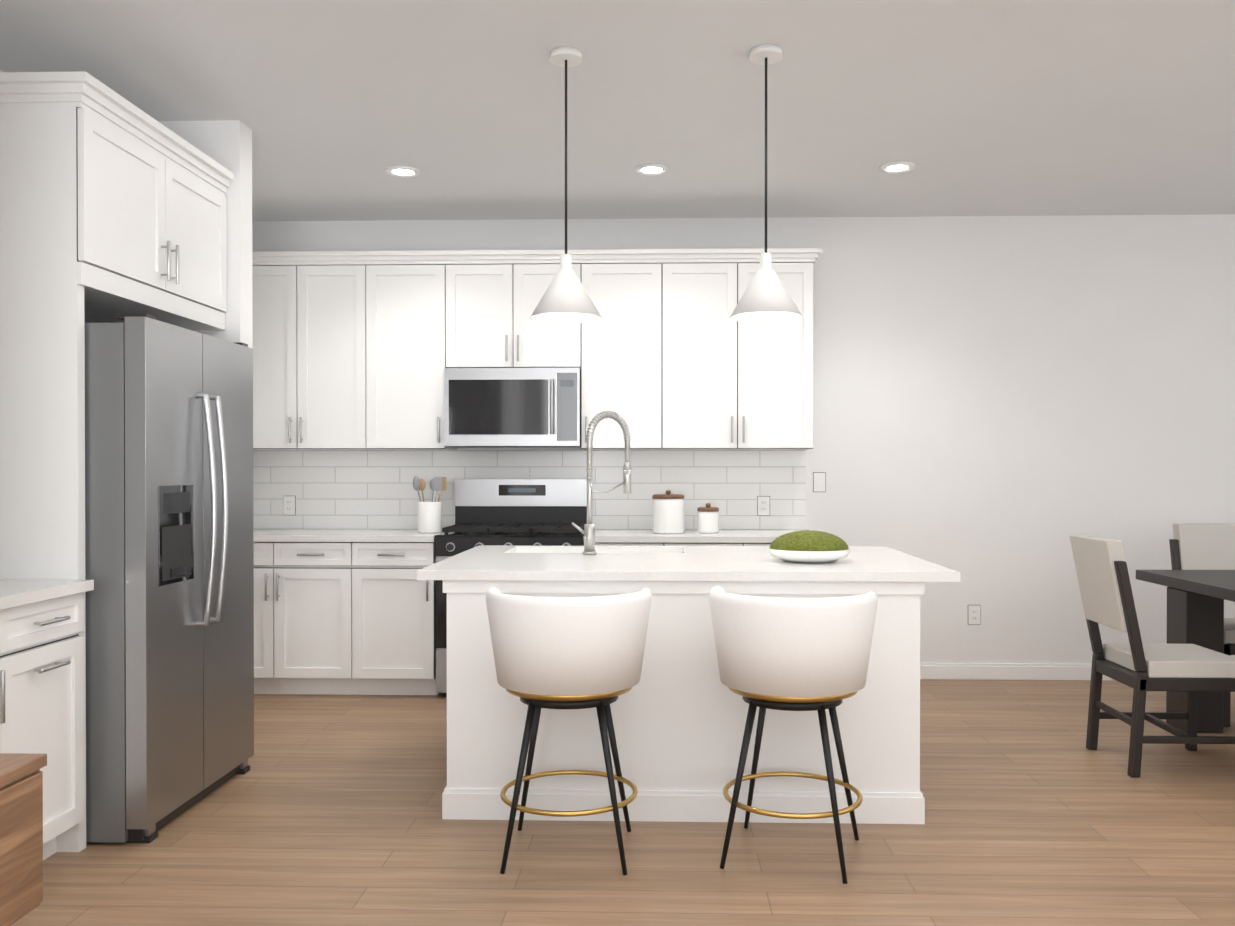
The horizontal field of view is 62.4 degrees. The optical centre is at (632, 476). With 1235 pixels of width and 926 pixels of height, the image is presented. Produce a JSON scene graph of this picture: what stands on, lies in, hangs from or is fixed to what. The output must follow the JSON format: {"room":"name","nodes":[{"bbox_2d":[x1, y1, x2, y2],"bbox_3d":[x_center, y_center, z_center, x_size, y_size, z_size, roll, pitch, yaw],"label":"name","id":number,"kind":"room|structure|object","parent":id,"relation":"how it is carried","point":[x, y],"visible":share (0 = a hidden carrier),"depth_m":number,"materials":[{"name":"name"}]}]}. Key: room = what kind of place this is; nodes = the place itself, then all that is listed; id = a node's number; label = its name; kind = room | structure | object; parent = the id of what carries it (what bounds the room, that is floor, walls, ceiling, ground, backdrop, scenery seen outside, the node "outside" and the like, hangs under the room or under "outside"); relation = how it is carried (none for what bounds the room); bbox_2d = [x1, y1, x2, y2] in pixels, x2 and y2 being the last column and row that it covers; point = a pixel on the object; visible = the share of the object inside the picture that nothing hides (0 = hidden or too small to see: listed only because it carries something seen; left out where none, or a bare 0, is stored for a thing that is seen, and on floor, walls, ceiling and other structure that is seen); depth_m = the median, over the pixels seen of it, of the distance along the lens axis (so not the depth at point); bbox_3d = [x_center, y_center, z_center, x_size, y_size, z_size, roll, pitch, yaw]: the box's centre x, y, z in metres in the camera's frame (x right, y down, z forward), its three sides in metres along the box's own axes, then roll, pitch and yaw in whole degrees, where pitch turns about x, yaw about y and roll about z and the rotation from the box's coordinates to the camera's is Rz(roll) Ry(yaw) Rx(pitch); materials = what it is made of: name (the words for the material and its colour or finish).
{"room":"dining room and kitchen","nodes":[
{"label":"dining room and kitchen","id":0,"kind":"room"},
{"bbox_2d":[0,70,1234,663],"bbox_3d":[1.193,-0.147,1.762,7.650,2.830,9.220,0,0,2],"label":"wall","id":1,"kind":"structure","parent":0,"point":[1006,408],"depth_m":6.23,"materials":[{"name":"paint"}]},
{"bbox_2d":[0,87,229,334],"bbox_3d":[-2.130,-0.963,3.965,0.632,0.631,1.122,0,0,2],"label":"upper cabinet","id":2,"kind":"object","parent":1,"relation":"attached to","point":[112,202],"depth_m":3.52,"materials":[{"name":"white wood"}]},
{"bbox_2d":[283,496,295,514],"bbox_3d":[-2.139,0.178,6.339,0.078,0.122,0.008,0,0,2],"label":"electrical outlet","id":3,"kind":"object","parent":1,"relation":"attached to","point":[289,505],"visible":1,"depth_m":6.34,"materials":[{"name":"white plastic"}]},
{"bbox_2d":[252,256,375,449],"bbox_3d":[-1.941,-0.717,6.164,0.879,1.101,0.352,0,0,2],"label":"upper cabinet","id":4,"kind":"object","parent":1,"relation":"attached to","point":[357,350],"depth_m":5.99,"materials":[{"name":"white wood"}]},
{"bbox_2d":[376,256,456,449],"bbox_3d":[-1.327,-0.717,6.146,0.589,1.101,0.352,0,0,2],"label":"upper cabinet","id":5,"kind":"object","parent":1,"relation":"attached to","point":[416,295],"depth_m":5.98,"materials":[{"name":"white wood"}]},
{"bbox_2d":[456,256,583,367],"bbox_3d":[-0.695,-0.953,6.126,0.799,0.627,0.352,0,0,2],"label":"upper cabinet","id":6,"kind":"object","parent":1,"relation":"attached to","point":[497,297],"depth_m":5.96,"materials":[{"name":"white wood"}]},
{"bbox_2d":[444,368,580,447],"bbox_3d":[-0.696,-0.405,6.080,0.787,0.457,0.448,0,0,2],"label":"over-the-range microwave","id":7,"kind":"object","parent":6,"relation":"attached to","point":[512,407],"visible":0.98,"depth_m":5.91,"materials":[{"name":"silver metal"}]},
{"bbox_2d":[580,256,675,449],"bbox_3d":[-0.061,-0.716,6.109,0.592,1.101,0.352,0,0,2],"label":"upper cabinet","id":8,"kind":"object","parent":1,"relation":"attached to","point":[629,370],"depth_m":5.94,"materials":[{"name":"white wood"}]},
{"bbox_2d":[676,256,815,449],"bbox_3d":[0.584,-0.716,6.090,0.939,1.101,0.352,0,0,2],"label":"upper cabinet","id":9,"kind":"object","parent":1,"relation":"attached to","point":[740,385],"depth_m":5.92,"materials":[{"name":"white wood"}]},
{"bbox_2d":[757,496,769,515],"bbox_3d":[0.803,0.178,6.253,0.078,0.122,0.008,0,0,2],"label":"electrical outlet","id":10,"kind":"object","parent":1,"relation":"attached to","point":[763,505],"visible":1,"depth_m":6.25,"materials":[{"name":"white plastic"}]},
{"bbox_2d":[813,472,825,491],"bbox_3d":[1.145,0.033,6.250,0.078,0.122,0.012,0,0,2],"label":"light switch","id":11,"kind":"object","parent":1,"relation":"attached to","point":[819,481],"visible":1,"depth_m":6.25,"materials":[{"name":"white plastic"}]},
{"bbox_2d":[968,605,980,624],"bbox_3d":[2.087,0.844,6.229,0.078,0.122,0.008,0,0,2],"label":"electrical outlet","id":12,"kind":"object","parent":1,"relation":"attached to","point":[974,614],"visible":1,"depth_m":6.23,"materials":[{"name":"white plastic"}]},
{"bbox_2d":[920,663,1115,680],"bbox_3d":[3.044,1.189,6.198,3.911,0.100,0.020,0,0,2],"label":"baseboard","id":13,"kind":"structure","parent":1,"relation":"attached to","point":[997,671],"depth_m":6.20,"materials":[{"name":"white wood"}]},
{"bbox_2d":[0,0,1234,220],"bbox_3d":[1.193,-1.603,1.752,7.650,0.080,9.220,0,0,2],"label":"ceiling","id":14,"kind":"structure","parent":0,"point":[1022,106],"depth_m":4.25,"materials":[{"name":"paint"}]},
{"bbox_2d":[386,166,419,177],"bbox_3d":[-1.190,-1.579,5.274,0.176,0.012,0.176,0,0,2],"label":"recessed light","id":15,"kind":"object","parent":14,"relation":"in","point":[403,171],"visible":0.96,"depth_m":5.27,"materials":[{"name":"white plastic"}]},
{"bbox_2d":[530,46,601,322],"bbox_3d":[-0.249,-1.083,3.789,0.268,0.984,0.268,0,0,2],"label":"pendant light","id":16,"kind":"object","parent":14,"relation":"hanging from","point":[565,298],"visible":1,"depth_m":3.75,"materials":[{"name":"white metal"}]},
{"bbox_2d":[635,163,668,175],"bbox_3d":[0.097,-1.579,5.236,0.176,0.012,0.176,0,0,2],"label":"recessed light","id":17,"kind":"object","parent":14,"relation":"in","point":[651,169],"visible":0.98,"depth_m":5.23,"materials":[{"name":"white plastic"}]},
{"bbox_2d":[730,44,802,322],"bbox_3d":[0.492,-1.083,3.767,0.268,0.984,0.268,0,0,2],"label":"pendant light","id":18,"kind":"object","parent":14,"relation":"hanging from","point":[765,297],"visible":1,"depth_m":3.73,"materials":[{"name":"white metal"}]},
{"bbox_2d":[880,161,914,173],"bbox_3d":[1.349,-1.579,5.199,0.176,0.012,0.176,0,0,2],"label":"recessed light","id":19,"kind":"object","parent":14,"relation":"in","point":[898,167],"visible":0.96,"depth_m":5.18,"materials":[{"name":"white plastic"}]},
{"bbox_2d":[10,679,1234,925],"bbox_3d":[1.193,1.297,1.771,7.650,0.060,9.220,0,0,2],"label":"floor","id":20,"kind":"structure","parent":0,"point":[324,811],"depth_m":3.45,"materials":[{"name":"brown wood"}]},
{"bbox_2d":[0,607,19,752],"bbox_3d":[-2.169,0.822,2.666,0.632,0.878,0.743,0,0,2],"label":"base cabinet","id":21,"kind":"object","parent":20,"relation":"on","point":[10,619],"depth_m":3.02,"materials":[{"name":"white wood"}]},
{"bbox_2d":[0,753,46,925],"bbox_3d":[-1.241,0.882,1.099,0.470,0.781,1.412,0,0,2],"label":"console","id":22,"kind":"object","parent":20,"relation":"on","point":[21,835],"visible":1,"depth_m":1.73,"materials":[{"name":"brown wood"}]},
{"bbox_2d":[20,591,86,859],"bbox_3d":[-2.154,0.819,3.166,0.632,0.878,0.500,0,0,2],"label":"base cabinet","id":23,"kind":"object","parent":20,"relation":"on","point":[52,633],"depth_m":3.27,"materials":[{"name":"white wood"}]},
{"bbox_2d":[0,579,93,610],"bbox_3d":[-2.148,0.364,2.850,0.663,0.035,1.126,0,0,2],"label":"countertop","id":24,"kind":"structure","parent":23,"relation":"on","point":[13,592],"depth_m":3.20,"materials":[{"name":"white stone"}]},
{"bbox_2d":[85,314,253,842],"bbox_3d":[-2.003,0.346,3.924,0.880,1.815,0.910,0,0,2],"label":"refrigerator","id":25,"kind":"object","parent":20,"relation":"on","point":[169,564],"visible":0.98,"depth_m":3.58,"materials":[{"name":"grey metal"}]},
{"bbox_2d":[254,541,284,693],"bbox_3d":[-2.166,0.801,6.040,0.436,0.878,0.632,0,0,2],"label":"base cabinet","id":26,"kind":"object","parent":20,"relation":"on","point":[269,556],"depth_m":5.72,"materials":[{"name":"white wood"}]},
{"bbox_2d":[285,541,364,694],"bbox_3d":[-1.787,0.801,6.029,0.562,0.878,0.632,0,0,2],"label":"base cabinet","id":27,"kind":"object","parent":20,"relation":"on","point":[344,611],"depth_m":5.72,"materials":[{"name":"white wood"}]},
{"bbox_2d":[253,529,443,540],"bbox_3d":[-1.742,0.344,6.016,1.283,0.035,0.648,0,0,2],"label":"countertop","id":28,"kind":"structure","parent":27,"relation":"on","point":[258,534],"depth_m":5.70,"materials":[{"name":"white stone"}]},
{"bbox_2d":[413,476,445,532],"bbox_3d":[-1.188,0.158,5.965,0.179,0.333,0.140,0,0,2],"label":"utensil crock","id":29,"kind":"object","parent":28,"relation":"on","point":[429,516],"visible":0.98,"depth_m":5.92,"materials":[{"name":"white ceramic"}]},
{"bbox_2d":[365,541,439,694],"bbox_3d":[-1.364,0.801,6.016,0.525,0.878,0.632,0,0,2],"label":"base cabinet","id":30,"kind":"object","parent":20,"relation":"on","point":[400,608],"depth_m":5.71,"materials":[{"name":"white wood"}]},
{"bbox_2d":[435,479,586,696],"bbox_3d":[-0.683,0.628,5.953,0.827,1.225,0.681,0,0,2],"label":"range","id":31,"kind":"object","parent":20,"relation":"on","point":[539,512],"visible":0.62,"depth_m":6.21,"materials":[{"name":"silver metal"}]},
{"bbox_2d":[485,587,651,874],"bbox_3d":[-0.214,0.815,3.396,0.555,0.887,0.508,0,0,2],"label":"stool","id":32,"kind":"object","parent":20,"relation":"on","point":[568,652],"visible":1,"depth_m":3.21,"materials":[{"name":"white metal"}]},
{"bbox_2d":[595,545,676,545],"bbox_3d":[-0.011,0.801,5.976,0.504,0.878,0.632,0,0,2],"label":"base cabinet","id":33,"kind":"object","parent":20,"relation":"on","point":[595,545],"depth_m":5.66,"materials":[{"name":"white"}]},
{"bbox_2d":[442,581,928,823],"bbox_3d":[0.195,0.812,4.303,1.754,0.878,1.198,0,0,2],"label":"kitchen island","id":34,"kind":"object","parent":20,"relation":"on","point":[679,711],"depth_m":3.72,"materials":[{"name":"white wood"}]},
{"bbox_2d":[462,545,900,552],"bbox_3d":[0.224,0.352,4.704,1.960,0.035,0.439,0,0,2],"label":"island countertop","id":35,"kind":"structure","parent":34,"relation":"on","point":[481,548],"depth_m":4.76,"materials":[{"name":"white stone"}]},
{"bbox_2d":[513,549,680,552],"bbox_3d":[-0.167,0.473,4.687,0.824,0.231,0.405,0,0,2],"label":"sink","id":36,"kind":"object","parent":35,"relation":"in","point":[514,550],"depth_m":4.87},
{"bbox_2d":[417,553,959,580],"bbox_3d":[0.206,0.356,4.083,1.960,0.035,0.805,0,0,2],"label":"island countertop","id":37,"kind":"structure","parent":34,"relation":"on","point":[462,566],"depth_m":3.79,"materials":[{"name":"white stone"}]},
{"bbox_2d":[572,411,630,554],"bbox_3d":[-0.137,0.021,4.487,0.256,0.627,0.203,0,0,2],"label":"faucet","id":38,"kind":"object","parent":37,"relation":"on","point":[588,531],"visible":1,"depth_m":4.41,"materials":[{"name":"silver metal"}]},
{"bbox_2d":[767,530,850,562],"bbox_3d":[0.706,0.276,4.090,0.332,0.121,0.332,0,0,2],"label":"moss bowl","id":39,"kind":"object","parent":37,"relation":"on","point":[807,546],"visible":1,"depth_m":3.98,"materials":[{"name":"white ceramic"}]},
{"bbox_2d":[677,545,769,545],"bbox_3d":[0.585,0.801,5.959,0.928,0.878,0.632,0,0,2],"label":"base cabinet","id":40,"kind":"object","parent":20,"relation":"on","point":[677,545],"depth_m":5.64,"materials":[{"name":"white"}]},
{"bbox_2d":[595,529,802,544],"bbox_3d":[0.403,0.344,5.953,1.335,0.035,0.648,0,0,2],"label":"countertop","id":41,"kind":"structure","parent":40,"relation":"on","point":[602,536],"depth_m":5.65,"materials":[{"name":"white stone"}]},
{"bbox_2d":[652,490,683,533],"bbox_3d":[0.206,0.201,5.925,0.188,0.248,0.188,0,0,2],"label":"canister","id":42,"kind":"object","parent":41,"relation":"on","point":[668,512],"visible":0.96,"depth_m":5.84,"materials":[{"name":"white ceramic"}]},
{"bbox_2d":[697,503,718,532],"bbox_3d":[0.438,0.238,5.938,0.126,0.173,0.126,0,0,2],"label":"canister","id":43,"kind":"object","parent":41,"relation":"on","point":[707,518],"visible":1,"depth_m":5.89,"materials":[{"name":"white ceramic"}]},
{"bbox_2d":[709,586,877,883],"bbox_3d":[0.531,0.815,3.383,0.556,0.887,0.526,0,0,2],"label":"stool","id":44,"kind":"object","parent":20,"relation":"on","point":[798,654],"visible":1,"depth_m":3.19,"materials":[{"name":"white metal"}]},
{"bbox_2d":[1069,535,1234,777],"bbox_3d":[2.277,0.758,4.457,0.580,0.985,0.460,0,0,2],"label":"dining chair","id":45,"kind":"object","parent":20,"relation":"on","point":[1141,668],"visible":1,"depth_m":4.32,"materials":[{"name":"beige fabric"}]},
{"bbox_2d":[1136,570,1234,732],"bbox_3d":[3.109,0.867,4.493,1.060,0.765,1.540,0,0,2],"label":"dining table","id":46,"kind":"object","parent":20,"relation":"on","point":[1195,606],"visible":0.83,"depth_m":4.95,"materials":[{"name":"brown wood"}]},
{"bbox_2d":[1169,523,1234,726],"bbox_3d":[3.174,0.752,5.351,0.460,0.985,0.580,0,0,2],"label":"dining chair","id":47,"kind":"object","parent":20,"relation":"on","point":[1202,546],"visible":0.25,"depth_m":5.55,"materials":[{"name":"beige fabric"}]}
]}

